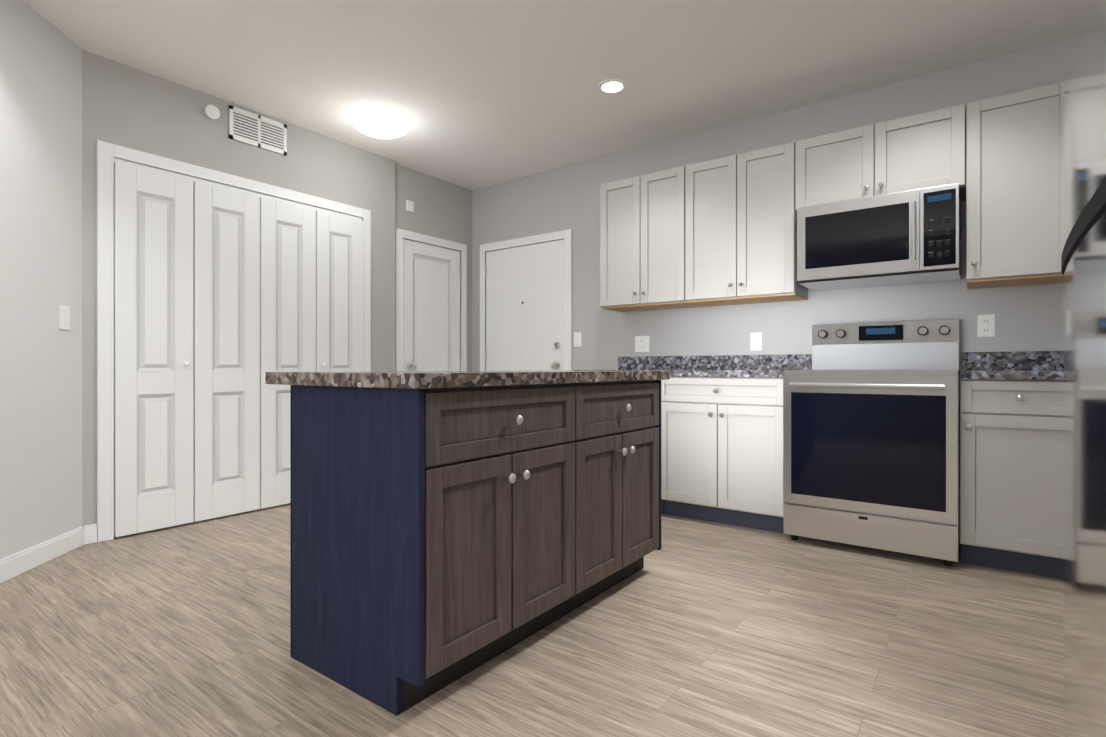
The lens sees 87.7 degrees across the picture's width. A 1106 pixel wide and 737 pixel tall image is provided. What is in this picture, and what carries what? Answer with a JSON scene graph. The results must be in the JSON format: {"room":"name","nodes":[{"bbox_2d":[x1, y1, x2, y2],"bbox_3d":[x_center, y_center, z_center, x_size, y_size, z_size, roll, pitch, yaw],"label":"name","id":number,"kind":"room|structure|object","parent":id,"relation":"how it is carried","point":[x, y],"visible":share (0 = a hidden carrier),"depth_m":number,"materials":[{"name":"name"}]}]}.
{"room":"kitchen","nodes":[
{"label":"kitchen","id":0,"kind":"room"},
{"bbox_2d":[0,0,81,559],"bbox_3d":[-2.341,-0.374,1.753,0.120,2.600,2.750,0,0,-9],"label":"wall","id":1,"kind":"structure","parent":0,"point":[40,272],"depth_m":2.71,"materials":[{"name":"white paint"}]},
{"bbox_2d":[0,526,83,583],"bbox_3d":[-2.269,0.876,1.734,0.014,0.100,2.588,0,0,-9],"label":"baseboard","id":2,"kind":"structure","parent":1,"relation":"attached to","point":[19,563],"depth_m":2.70,"materials":[{"name":"white wood"}]},
{"bbox_2d":[59,305,69,329],"bbox_3d":[-2.446,-0.255,2.885,0.009,0.120,0.075,0,0,-9],"label":"switch","id":3,"kind":"object","parent":1,"relation":"attached to","point":[64,317],"visible":1,"depth_m":2.87,"materials":[{"name":"white plastic"}]},
{"bbox_2d":[82,50,394,537],"bbox_3d":[-1.991,-0.376,3.767,0.110,2.600,2.270,0,0,36],"label":"wall","id":4,"kind":"structure","parent":0,"point":[123,105],"depth_m":3.46,"materials":[{"name":"grey paint"}]},
{"bbox_2d":[83,524,96,544],"bbox_3d":[-2.446,0.875,3.043,0.014,0.100,0.057,0,0,36],"label":"baseboard","id":5,"kind":"structure","parent":4,"relation":"attached to","point":[90,534],"depth_m":3.04,"materials":[{"name":"white wood"}]},
{"bbox_2d":[205,105,219,118],"bbox_3d":[-2.083,-1.565,3.518,0.034,0.084,0.084,0,0,36],"label":"smoke detector","id":6,"kind":"object","parent":4,"relation":"attached to","point":[212,111],"visible":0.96,"depth_m":3.51,"materials":[{"name":"white plastic"}]},
{"bbox_2d":[97,140,370,541],"bbox_3d":[-1.898,-0.145,3.736,0.073,2.140,1.710,0,0,36],"label":"bifold closet doors","id":7,"kind":"structure","parent":4,"relation":"in","point":[219,294],"depth_m":3.48,"materials":[{"name":"white wood"}]},
{"bbox_2d":[229,105,286,155],"bbox_3d":[-1.920,-1.548,3.758,0.012,0.205,0.370,0,0,36],"label":"air vent","id":8,"kind":"object","parent":4,"relation":"in","point":[250,128],"visible":1,"depth_m":3.75,"materials":[{"name":"white plastic"}]},
{"bbox_2d":[395,164,471,370],"bbox_3d":[-1.174,-0.377,4.967,0.120,2.600,1.230,0,0,36],"label":"wall","id":9,"kind":"structure","parent":0,"point":[442,209],"depth_m":5.08,"materials":[{"name":"grey paint"}]},
{"bbox_2d":[406,200,413,212],"bbox_3d":[-1.197,-1.357,4.815,0.020,0.090,0.070,0,0,36],"label":"door chime","id":10,"kind":"object","parent":9,"relation":"attached to","point":[409,206],"visible":0.88,"depth_m":4.81,"materials":[{"name":"white plastic"}]},
{"bbox_2d":[395,228,466,370],"bbox_3d":[-1.015,-0.112,4.997,0.097,2.070,0.806,0,0,36],"label":"interior door","id":11,"kind":"structure","parent":9,"relation":"in","point":[430,307],"depth_m":4.99,"materials":[{"name":"white wood"}]},
{"bbox_2d":[0,504,1063,736],"bbox_3d":[-0.909,0.977,1.218,5.360,0.100,7.550,0,0,36],"label":"floor","id":12,"kind":"structure","parent":0,"point":[693,627],"depth_m":1.88,"materials":[{"name":"brown wood"}]},
{"bbox_2d":[290,378,669,715],"bbox_3d":[-0.160,0.488,2.218,0.658,0.876,1.410,0,0,36],"label":"kitchen island","id":13,"kind":"object","parent":12,"relation":"on","point":[448,528],"depth_m":1.72,"materials":[{"name":"brown wood"}]},
{"bbox_2d":[265,370,668,389],"bbox_3d":[-0.201,0.030,2.248,0.735,0.040,1.480,0,0,36],"label":"island countertop","id":14,"kind":"structure","parent":13,"relation":"on","point":[356,380],"depth_m":1.67,"materials":[{"name":"stone"}]},
{"bbox_2d":[661,380,667,513],"bbox_3d":[0.613,0.486,4.014,0.686,0.875,0.635,0,0,36],"label":"base cabinet","id":15,"kind":"object","parent":12,"relation":"on","point":[664,383],"depth_m":3.57,"materials":[{"name":"grey wood"}]},
{"bbox_2d":[668,374,783,532],"bbox_3d":[1.123,0.487,3.638,0.825,0.875,0.635,0,0,36],"label":"base cabinet","id":16,"kind":"object","parent":12,"relation":"on","point":[721,438],"depth_m":3.34,"materials":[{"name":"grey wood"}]},
{"bbox_2d":[576,370,783,373],"bbox_3d":[0.887,0.029,3.806,1.407,0.040,0.645,0,0,36],"label":"countertop","id":17,"kind":"structure","parent":16,"relation":"on","point":[671,371],"depth_m":3.36,"materials":[{"name":"grey stone"}]},
{"bbox_2d":[783,319,960,565],"bbox_3d":[1.727,0.328,3.108,0.767,1.195,0.765,0,0,36],"label":"range","id":18,"kind":"object","parent":12,"relation":"on","point":[871,435],"visible":1,"depth_m":2.87,"materials":[{"name":"silver metal"}]},
{"bbox_2d":[959,351,1063,578],"bbox_3d":[2.247,0.418,2.787,0.445,1.015,0.671,0,0,36],"label":"base cabinet","id":19,"kind":"object","parent":12,"relation":"on","point":[1012,461],"visible":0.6,"depth_m":2.58,"materials":[{"name":"grey wood"}]},
{"bbox_2d":[1061,0,1105,736],"bbox_3d":[0.773,0.107,0.293,0.740,1.640,0.800,0,0,36],"label":"refrigerator","id":20,"kind":"object","parent":12,"relation":"on","point":[1083,263],"visible":1,"depth_m":0.54,"materials":[{"name":"silver metal"}]},
{"bbox_2d":[23,0,1063,190],"bbox_3d":[-0.909,-1.723,1.216,5.360,0.100,7.550,0,0,36],"label":"ceiling","id":21,"kind":"structure","parent":0,"point":[477,94],"depth_m":3.10,"materials":[{"name":"white paint"}]},
{"bbox_2d":[351,109,409,138],"bbox_3d":[-1.155,-1.624,3.864,0.380,0.104,0.380,0,0,36],"label":"flush-mount ceiling light","id":22,"kind":"object","parent":21,"relation":"attached to","point":[381,123],"visible":1,"depth_m":3.77,"materials":[{"name":"white glass"}]},
{"bbox_2d":[598,79,626,93],"bbox_3d":[0.351,-1.670,3.411,0.170,0.010,0.170,0,0,36],"label":"recessed light","id":23,"kind":"object","parent":21,"relation":"in","point":[611,86],"visible":1,"depth_m":3.40,"materials":[{"name":"white"}]},
{"bbox_2d":[472,41,1063,370],"bbox_3d":[1.190,-0.376,4.061,5.000,2.600,0.120,0,0,36],"label":"wall","id":24,"kind":"structure","parent":0,"point":[1029,318],"depth_m":3.81,"materials":[{"name":"grey paint"}]},
{"bbox_2d":[480,229,571,370],"bbox_3d":[-0.283,-0.112,5.013,1.028,2.070,0.094,0,0,36],"label":"entry door","id":25,"kind":"structure","parent":24,"relation":"in","point":[525,307],"depth_m":5.01,"materials":[{"name":"painted wood"},{"name":"brushed nickel"}]},
{"bbox_2d":[574,332,581,346],"bbox_3d":[0.202,-0.236,4.709,0.075,0.120,0.009,0,0,36],"label":"light switch","id":26,"kind":"object","parent":24,"relation":"attached to","point":[577,339],"visible":1,"depth_m":4.70,"materials":[{"name":"white plastic"}]},
{"bbox_2d":[635,336,649,351],"bbox_3d":[0.676,-0.186,4.359,0.120,0.120,0.008,0,0,36],"label":"electrical outlet","id":27,"kind":"object","parent":24,"relation":"attached to","point":[642,343],"visible":1,"depth_m":4.36,"materials":[{"name":"white plastic"}]},
{"bbox_2d":[600,163,703,311],"bbox_3d":[0.729,-0.895,4.112,0.717,0.893,0.340,0,0,36],"label":"upper cabinet","id":28,"kind":"object","parent":24,"relation":"attached to","point":[648,221],"depth_m":3.96,"materials":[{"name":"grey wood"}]},
{"bbox_2d":[618,354,811,369],"bbox_3d":[1.072,-0.041,4.057,1.407,0.099,0.020,0,0,36],"label":"backsplash","id":29,"kind":"structure","parent":24,"relation":"attached to","point":[789,361],"depth_m":3.98,"materials":[{"name":"grey stone"}]},
{"bbox_2d":[696,142,807,305],"bbox_3d":[1.222,-0.895,3.748,0.746,0.893,0.340,0,0,36],"label":"upper cabinet","id":30,"kind":"object","parent":24,"relation":"attached to","point":[722,231],"depth_m":3.56,"materials":[{"name":"grey wood"}]},
{"bbox_2d":[750,332,761,350],"bbox_3d":[1.361,-0.181,3.854,0.075,0.120,0.008,0,0,36],"label":"electrical outlet","id":31,"kind":"object","parent":24,"relation":"attached to","point":[755,341],"visible":1,"depth_m":3.85,"materials":[{"name":"white plastic"}]},
{"bbox_2d":[796,104,965,211],"bbox_3d":[1.843,-1.133,3.267,0.816,0.414,0.375,0,0,36],"label":"upper cabinet","id":32,"kind":"object","parent":24,"relation":"attached to","point":[919,151],"visible":0.9,"depth_m":3.11,"materials":[{"name":"grey wood"}]},
{"bbox_2d":[797,183,960,290],"bbox_3d":[1.820,-0.705,3.232,0.759,0.430,0.459,0,0,36],"label":"microwave","id":33,"kind":"object","parent":32,"relation":"attached to","point":[908,237],"visible":1,"depth_m":3.06,"materials":[{"name":"silver metal"}]},
{"bbox_2d":[977,314,994,336],"bbox_3d":[2.350,-0.232,3.124,0.075,0.120,0.008,0,0,36],"label":"electrical outlet","id":34,"kind":"object","parent":24,"relation":"attached to","point":[985,325],"visible":1,"depth_m":3.12,"materials":[{"name":"white plastic"}]},
{"bbox_2d":[966,82,1063,288],"bbox_3d":[2.340,-0.887,2.901,0.413,0.905,0.375,0,0,36],"label":"upper cabinet","id":35,"kind":"object","parent":24,"relation":"attached to","point":[1015,189],"visible":0.92,"depth_m":2.80,"materials":[{"name":"grey wood"}]}
]}

